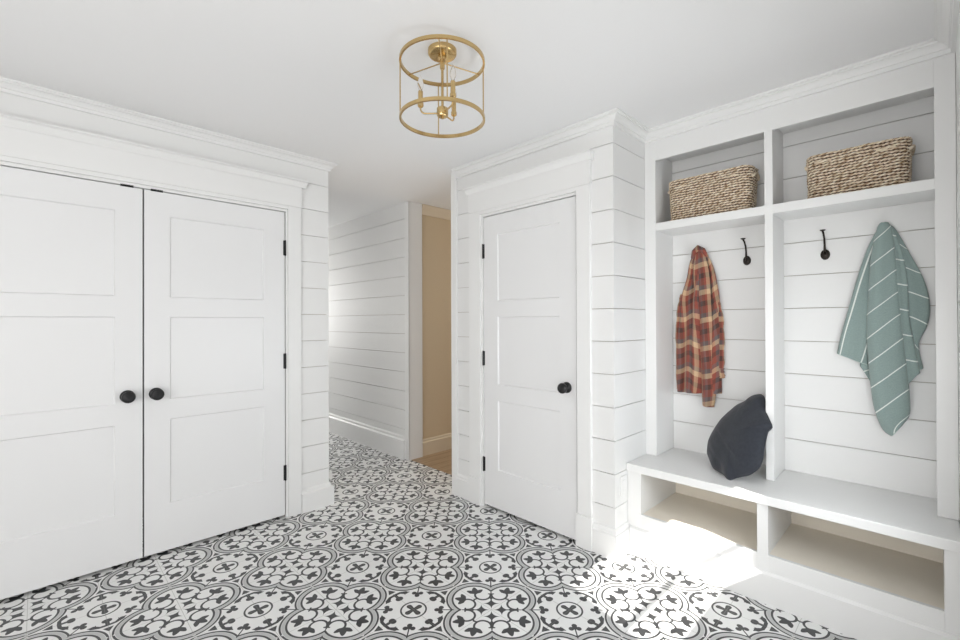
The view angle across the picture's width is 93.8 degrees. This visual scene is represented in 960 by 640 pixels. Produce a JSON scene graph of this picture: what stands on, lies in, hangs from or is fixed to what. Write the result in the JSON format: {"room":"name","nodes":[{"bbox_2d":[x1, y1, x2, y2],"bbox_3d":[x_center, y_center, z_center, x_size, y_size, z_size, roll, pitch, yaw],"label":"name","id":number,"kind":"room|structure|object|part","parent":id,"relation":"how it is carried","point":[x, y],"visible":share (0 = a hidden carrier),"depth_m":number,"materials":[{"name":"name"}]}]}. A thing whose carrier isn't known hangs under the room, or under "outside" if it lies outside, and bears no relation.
{"room":"mudroom","nodes":[
{"label":"mudroom","id":0,"kind":"room"},
{"bbox_2d":[0,92,328,515],"bbox_3d":[-2.407,0.102,2.014,3.594,2.450,0.100,0,0,-45],"label":"wall","id":1,"kind":"structure","parent":0,"point":[314,210],"depth_m":3.13,"materials":[{"name":"white wood"}]},
{"bbox_2d":[0,166,142,599],"bbox_3d":[-2.129,0.289,2.194,0.780,2.040,0.099,0,0,-45],"label":"door","id":2,"kind":"structure","parent":1,"relation":"in","point":[71,249],"depth_m":2.27,"materials":[{"name":"white wood"}]},
{"bbox_3d":[-1.885,0.415,2.407,0.066,0.066,0.063,0,0,-45],"label":"knob","id":3,"kind":"part","parent":2,"relation":"part of","materials":[{"name":"black metal"}]},
{"bbox_2d":[0,125,301,516],"bbox_3d":[-1.873,0.212,2.495,1.754,2.232,0.081,0,0,-45],"label":"trim","id":4,"kind":"structure","parent":1,"relation":"attached to","point":[20,149],"depth_m":2.70,"materials":[{"name":"white wood"}]},
{"bbox_2d":[0,113,308,188],"bbox_3d":[-1.842,-0.928,2.469,1.815,0.048,0.055,0,0,-45],"label":"trim","id":5,"kind":"structure","parent":1,"relation":"attached to","point":[7,120],"depth_m":2.44,"materials":[{"name":"white wood"}]},
{"bbox_2d":[0,76,337,171],"bbox_3d":[-2.343,-1.095,1.988,3.646,0.055,0.064,0,0,-45],"label":"trim","id":6,"kind":"structure","parent":1,"relation":"attached to","point":[7,85],"depth_m":2.48,"materials":[{"name":"white wood"}]},
{"bbox_2d":[143,189,286,556],"bbox_3d":[-1.568,0.290,2.745,0.778,2.040,0.099,0,0,-45],"label":"door","id":7,"kind":"structure","parent":1,"relation":"in","point":[214,355],"depth_m":2.71,"materials":[{"name":"white wood"}]},
{"bbox_3d":[-1.794,0.415,2.497,0.066,0.066,0.063,0,0,-45],"label":"knob","id":8,"kind":"part","parent":7,"relation":"part of","materials":[{"name":"black metal"}]},
{"bbox_2d":[302,482,333,513],"bbox_3d":[-2.868,1.263,4.917,0.232,0.158,4.953,0,0,-45],"label":"baseboard","id":9,"kind":"structure","parent":1,"relation":"attached to","point":[322,495],"depth_m":3.15,"materials":[{"name":"white wood"}]},
{"bbox_2d":[326,203,404,435],"bbox_3d":[-2.199,0.119,5.910,0.145,2.450,4.490,0,0,-45],"label":"wall","id":10,"kind":"structure","parent":0,"point":[366,263],"depth_m":4.75,"materials":[{"name":"white wood"}]},
{"bbox_2d":[328,413,404,458],"bbox_3d":[-2.268,1.237,5.857,0.027,0.213,4.434,0,0,-45],"label":"baseboard","id":11,"kind":"structure","parent":10,"relation":"attached to","point":[391,443],"depth_m":4.72,"materials":[{"name":"white wood"}]},
{"bbox_2d":[0,432,856,639],"bbox_3d":[-1.397,1.380,3.629,7.300,0.102,8.850,0,0,-45],"label":"floor","id":12,"kind":"structure","parent":0,"point":[397,554],"depth_m":2.22,"materials":[{"name":"tile"}]},
{"bbox_2d":[626,53,959,639],"bbox_3d":[1.474,0.091,2.283,0.517,2.448,1.306,0,0,-45],"label":"storage unit","id":13,"kind":"object","parent":12,"relation":"on","point":[845,525],"visible":0.9,"depth_m":2.25,"materials":[{"name":"white paint"}]},
{"bbox_3d":[1.127,-0.152,2.813,0.228,1.939,0.066,0,0,-45],"label":"panel","id":14,"kind":"part","parent":13,"relation":"part of","materials":[{"name":"white paint"}]},
{"bbox_2d":[643,492,756,549],"bbox_3d":[1.280,1.106,2.490,0.461,0.022,0.610,0,0,-45],"label":"shoe shelf","id":15,"kind":"object","parent":13,"relation":"attached to","point":[727,522],"depth_m":2.48,"materials":[{"name":"beige wood"}]},
{"bbox_2d":[656,206,764,235],"bbox_3d":[1.343,-0.556,2.580,0.247,0.046,0.572,0,0,-45],"label":"shelf","id":16,"kind":"object","parent":13,"relation":"attached to","point":[749,218],"depth_m":2.55,"materials":[{"name":"white paint"}]},
{"bbox_2d":[668,165,759,220],"bbox_3d":[1.334,-0.702,2.592,0.194,0.244,0.478,0,0,-45],"label":"woven basket","id":17,"kind":"object","parent":13,"relation":"on","point":[734,188],"visible":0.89,"depth_m":2.50,"materials":[{"name":"brown wicker"}]},
{"bbox_3d":[1.496,-0.776,2.433,0.120,0.033,0.023,0,0,-45],"label":"handle","id":18,"kind":"part","parent":17,"relation":"part of","materials":[{"name":"beige wicker"}]},
{"bbox_3d":[1.348,-1.016,2.589,0.228,0.020,0.572,0,0,-45],"label":"panel","id":19,"kind":"part","parent":13,"relation":"part of","materials":[{"name":"white paint"}]},
{"bbox_2d":[707,394,772,479],"bbox_3d":[1.374,0.605,2.388,0.239,0.421,0.358,0,0,1],"label":"backpack","id":20,"kind":"object","parent":13,"relation":"on","point":[736,444],"visible":1,"depth_m":2.31,"materials":[{"name":"grey fabric"}]},
{"bbox_2d":[741,238,750,264],"bbox_3d":[1.496,-0.383,2.538,0.087,0.147,0.040,0,0,-45],"label":"coat hook","id":21,"kind":"object","parent":13,"relation":"attached to","point":[747,260],"visible":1,"depth_m":2.55,"materials":[{"name":"black metal"}]},
{"bbox_3d":[1.521,-0.336,2.562,0.018,0.054,0.040,0,0,-45],"label":"plate","id":22,"kind":"part","parent":21,"relation":"part of","materials":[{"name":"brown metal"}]},
{"bbox_3d":[1.476,0.836,2.279,0.517,0.043,1.306,0,0,-45],"label":"bench seat","id":23,"kind":"part","parent":13,"relation":"part of","materials":[{"name":"white paint"}]},
{"bbox_3d":[1.312,1.086,2.115,0.020,0.457,1.306,0,0,-45],"label":"frame","id":24,"kind":"part","parent":13,"relation":"part of","materials":[{"name":"white paint"}]},
{"bbox_3d":[1.650,-0.156,2.458,0.020,1.939,1.306,0,0,-45],"label":"panel","id":25,"kind":"part","parent":13,"relation":"part of","materials":[{"name":"white wood"}]},
{"bbox_2d":[820,229,829,259],"bbox_3d":[1.747,-0.380,2.283,0.087,0.147,0.040,0,0,-45],"label":"coat hook","id":26,"kind":"object","parent":13,"relation":"attached to","point":[825,254],"visible":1,"depth_m":2.30,"materials":[{"name":"black metal"}]},
{"bbox_3d":[1.772,-0.333,2.307,0.018,0.054,0.040,0,0,-45],"label":"plate","id":27,"kind":"part","parent":26,"relation":"part of","materials":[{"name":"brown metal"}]},
{"bbox_2d":[773,178,934,220],"bbox_3d":[1.765,-0.560,2.151,0.247,0.046,0.578,0,0,-45],"label":"shelf","id":28,"kind":"object","parent":13,"relation":"attached to","point":[916,193],"depth_m":2.10,"materials":[{"name":"white paint"}]},
{"bbox_3d":[1.770,-1.020,2.160,0.228,0.020,0.578,0,0,-45],"label":"panel","id":29,"kind":"part","parent":13,"relation":"part of","materials":[{"name":"white paint"}]},
{"bbox_2d":[770,523,944,609],"bbox_3d":[1.711,1.102,2.052,0.461,0.022,0.608,0,0,-45],"label":"shoe shelf","id":30,"kind":"object","parent":13,"relation":"attached to","point":[910,575],"depth_m":2.02,"materials":[{"name":"beige wood"}]},
{"bbox_2d":[804,136,915,198],"bbox_3d":[1.787,-0.692,2.131,0.194,0.216,0.405,0,0,-45],"label":"woven basket","id":31,"kind":"object","parent":13,"relation":"on","point":[887,162],"visible":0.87,"depth_m":2.06,"materials":[{"name":"brown wicker"}]},
{"bbox_3d":[1.923,-0.757,1.998,0.120,0.033,0.023,0,0,-45],"label":"handle","id":32,"kind":"part","parent":31,"relation":"part of","materials":[{"name":"beige wicker"}]},
{"bbox_2d":[422,215,451,438],"bbox_3d":[0.284,0.107,5.311,2.545,2.450,0.105,0,0,-45],"label":"wall","id":33,"kind":"structure","parent":0,"point":[436,232],"depth_m":4.53,"materials":[{"name":"beige paint"}]},
{"bbox_2d":[405,201,422,459],"bbox_3d":[-0.637,0.107,4.317,0.162,2.449,0.060,0,0,-45],"label":"trim","id":34,"kind":"structure","parent":33,"relation":"attached to","point":[413,211],"depth_m":4.28,"materials":[{"name":"white wood"}]},
{"bbox_2d":[422,204,450,219],"bbox_3d":[0.333,-1.073,5.256,2.534,0.089,0.055,0,0,-45],"label":"trim","id":35,"kind":"structure","parent":33,"relation":"attached to","point":[428,210],"depth_m":4.49,"materials":[{"name":"beige paint"}]},
{"bbox_2d":[423,433,451,455],"bbox_3d":[0.331,1.253,5.256,2.534,0.158,0.027,0,0,-45],"label":"baseboard","id":36,"kind":"structure","parent":33,"relation":"attached to","point":[431,445],"depth_m":4.49,"materials":[{"name":"beige paint"}]},
{"bbox_2d":[0,0,955,227],"bbox_3d":[-1.442,-1.169,3.676,7.500,0.100,8.950,0,0,-45],"label":"ceiling","id":37,"kind":"structure","parent":0,"point":[319,79],"depth_m":1.96,"materials":[{"name":"white paint"}]},
{"bbox_2d":[399,34,484,137],"bbox_3d":[-0.158,-0.983,1.888,0.358,0.297,0.358,0,0,-45],"label":"ceiling light","id":38,"kind":"object","parent":37,"relation":"attached to","point":[441,52],"visible":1,"depth_m":1.86,"materials":[{"name":"gold metal"}]},
{"bbox_3d":[-0.330,-0.959,1.855,0.005,0.237,0.006,0,0,-45],"label":"rod","id":39,"kind":"part","parent":38,"relation":"part of","materials":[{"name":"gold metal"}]},
{"bbox_3d":[-0.250,-0.993,1.888,0.026,0.070,0.026,0,0,-45],"label":"bulb","id":40,"kind":"part","parent":38,"relation":"part of","materials":[{"name":"white"}]},
{"bbox_3d":[-0.190,-0.959,2.060,0.005,0.237,0.006,0,0,-45],"label":"rod","id":41,"kind":"part","parent":38,"relation":"part of","materials":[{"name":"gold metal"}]},
{"bbox_3d":[-0.158,-0.997,1.888,0.034,0.220,0.034,0,0,-45],"label":"stem","id":42,"kind":"part","parent":38,"relation":"part of","materials":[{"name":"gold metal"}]},
{"bbox_3d":[-0.125,-0.961,1.716,0.005,0.237,0.006,0,0,-45],"label":"rod","id":43,"kind":"part","parent":38,"relation":"part of","materials":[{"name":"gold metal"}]},
{"bbox_3d":[-0.109,-0.994,1.810,0.026,0.070,0.026,0,0,-45],"label":"bulb","id":44,"kind":"part","parent":38,"relation":"part of","materials":[{"name":"white"}]},
{"bbox_3d":[0.014,-0.960,1.920,0.005,0.237,0.006,0,0,-45],"label":"rod","id":45,"kind":"part","parent":38,"relation":"part of","materials":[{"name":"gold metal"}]},
{"bbox_2d":[457,126,620,528],"bbox_3d":[0.304,0.097,2.990,0.100,2.450,1.342,0,0,-45],"label":"wall","id":46,"kind":"structure","parent":0,"point":[601,142],"depth_m":2.55,"materials":[{"name":"white wood"}]},
{"bbox_2d":[451,172,457,494],"bbox_3d":[-0.175,0.101,3.433,0.062,2.449,0.062,0,0,-45],"label":"trim","id":47,"kind":"structure","parent":46,"relation":"attached to","point":[454,239],"depth_m":3.41,"materials":[{"name":"white wood"}]},
{"bbox_2d":[457,474,468,500],"bbox_3d":[-0.121,1.244,3.337,0.018,0.162,0.139,0,0,-45],"label":"baseboard","id":48,"kind":"structure","parent":46,"relation":"attached to","point":[462,481],"depth_m":3.33,"materials":[{"name":"white wood"}]},
{"bbox_2d":[463,149,593,195],"bbox_3d":[0.263,-0.934,2.922,0.055,0.048,1.054,0,0,-45],"label":"trim","id":49,"kind":"structure","parent":46,"relation":"attached to","point":[587,154],"depth_m":2.83,"materials":[{"name":"white wood"}]},
{"bbox_2d":[482,196,576,539],"bbox_3d":[0.283,0.289,2.918,0.099,2.030,0.783,0,0,-45],"label":"door","id":50,"kind":"structure","parent":46,"relation":"in","point":[529,355],"depth_m":2.89,"materials":[{"name":"white wood"}]},
{"bbox_3d":[0.499,0.408,2.672,0.063,0.066,0.066,0,0,-45],"label":"knob","id":51,"kind":"part","parent":50,"relation":"part of","materials":[{"name":"black metal"}]},
{"bbox_2d":[468,159,593,551],"bbox_3d":[0.301,0.206,2.946,0.087,2.232,1.020,0,0,-45],"label":"trim","id":52,"kind":"structure","parent":46,"relation":"attached to","point":[572,180],"depth_m":2.73,"materials":[{"name":"white wood"}]},
{"bbox_2d":[592,521,629,561],"bbox_3d":[0.748,1.238,2.557,0.162,0.162,0.149,0,0,-45],"label":"baseboard","id":53,"kind":"structure","parent":46,"relation":"attached to","point":[613,544],"depth_m":2.50,"materials":[{"name":"white wood"}]},
{"bbox_2d":[451,0,958,178],"bbox_3d":[0.513,-1.101,2.254,1.392,0.060,2.600,0,0,-45],"label":"trim","id":54,"kind":"structure","parent":46,"relation":"attached to","point":[943,43],"depth_m":2.29,"materials":[{"name":"white wood"}]},
{"bbox_2d":[614,126,645,528],"bbox_3d":[0.970,0.094,2.775,0.724,2.450,0.100,0,0,-45],"label":"wall","id":55,"kind":"structure","parent":0,"point":[629,154],"depth_m":2.60,"materials":[{"name":"white wood"}]},
{"bbox_3d":[0.811,0.939,2.535,0.070,0.115,0.008,0,0,-45],"label":"outlet plate","id":56,"kind":"object","parent":55,"relation":"attached to","visible":0},
{"bbox_2d":[623,479,625,492],"bbox_3d":[0.813,0.939,2.533,0.034,0.069,0.003,0,0,-45],"label":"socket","id":57,"kind":"object","parent":56,"relation":"attached to","point":[624,480],"depth_m":2.53,"materials":[{"name":"white plastic"}]},
{"bbox_2d":[956,0,959,523],"bbox_3d":[1.628,0.086,1.447,1.850,2.450,0.100,0,0,-45],"label":"wall","id":58,"kind":"structure","parent":0,"point":[958,27],"depth_m":1.71,"materials":[{"name":"white paint"}]},
{"bbox_3d":[1.328,-0.333,2.741,0.045,0.147,0.040,0,0,-45],"label":"coat hook","id":59,"kind":"object","parent":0,"visible":0},
{"bbox_2d":[675,245,724,406],"bbox_3d":[1.316,0.035,2.713,0.089,0.968,0.287,0,0,-45],"label":"shirt","id":60,"kind":"object","parent":59,"relation":"hanging from","point":[699,335],"visible":1,"depth_m":2.68,"materials":[{"name":"red fabric"}]},
{"bbox_3d":[1.923,-0.326,2.136,0.045,0.147,0.040,0,0,-45],"label":"coat hook","id":61,"kind":"object","parent":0,"visible":0},
{"bbox_2d":[837,222,929,435],"bbox_3d":[1.889,0.043,2.120,0.077,1.001,0.334,0,0,-45],"label":"hanging towel","id":62,"kind":"object","parent":61,"relation":"hanging from","point":[888,314],"visible":1,"depth_m":2.08,"materials":[{"name":"teal fabric"}]},
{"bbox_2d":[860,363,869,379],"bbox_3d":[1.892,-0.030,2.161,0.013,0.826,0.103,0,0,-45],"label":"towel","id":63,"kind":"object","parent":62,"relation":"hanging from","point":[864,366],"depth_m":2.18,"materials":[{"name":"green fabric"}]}
]}

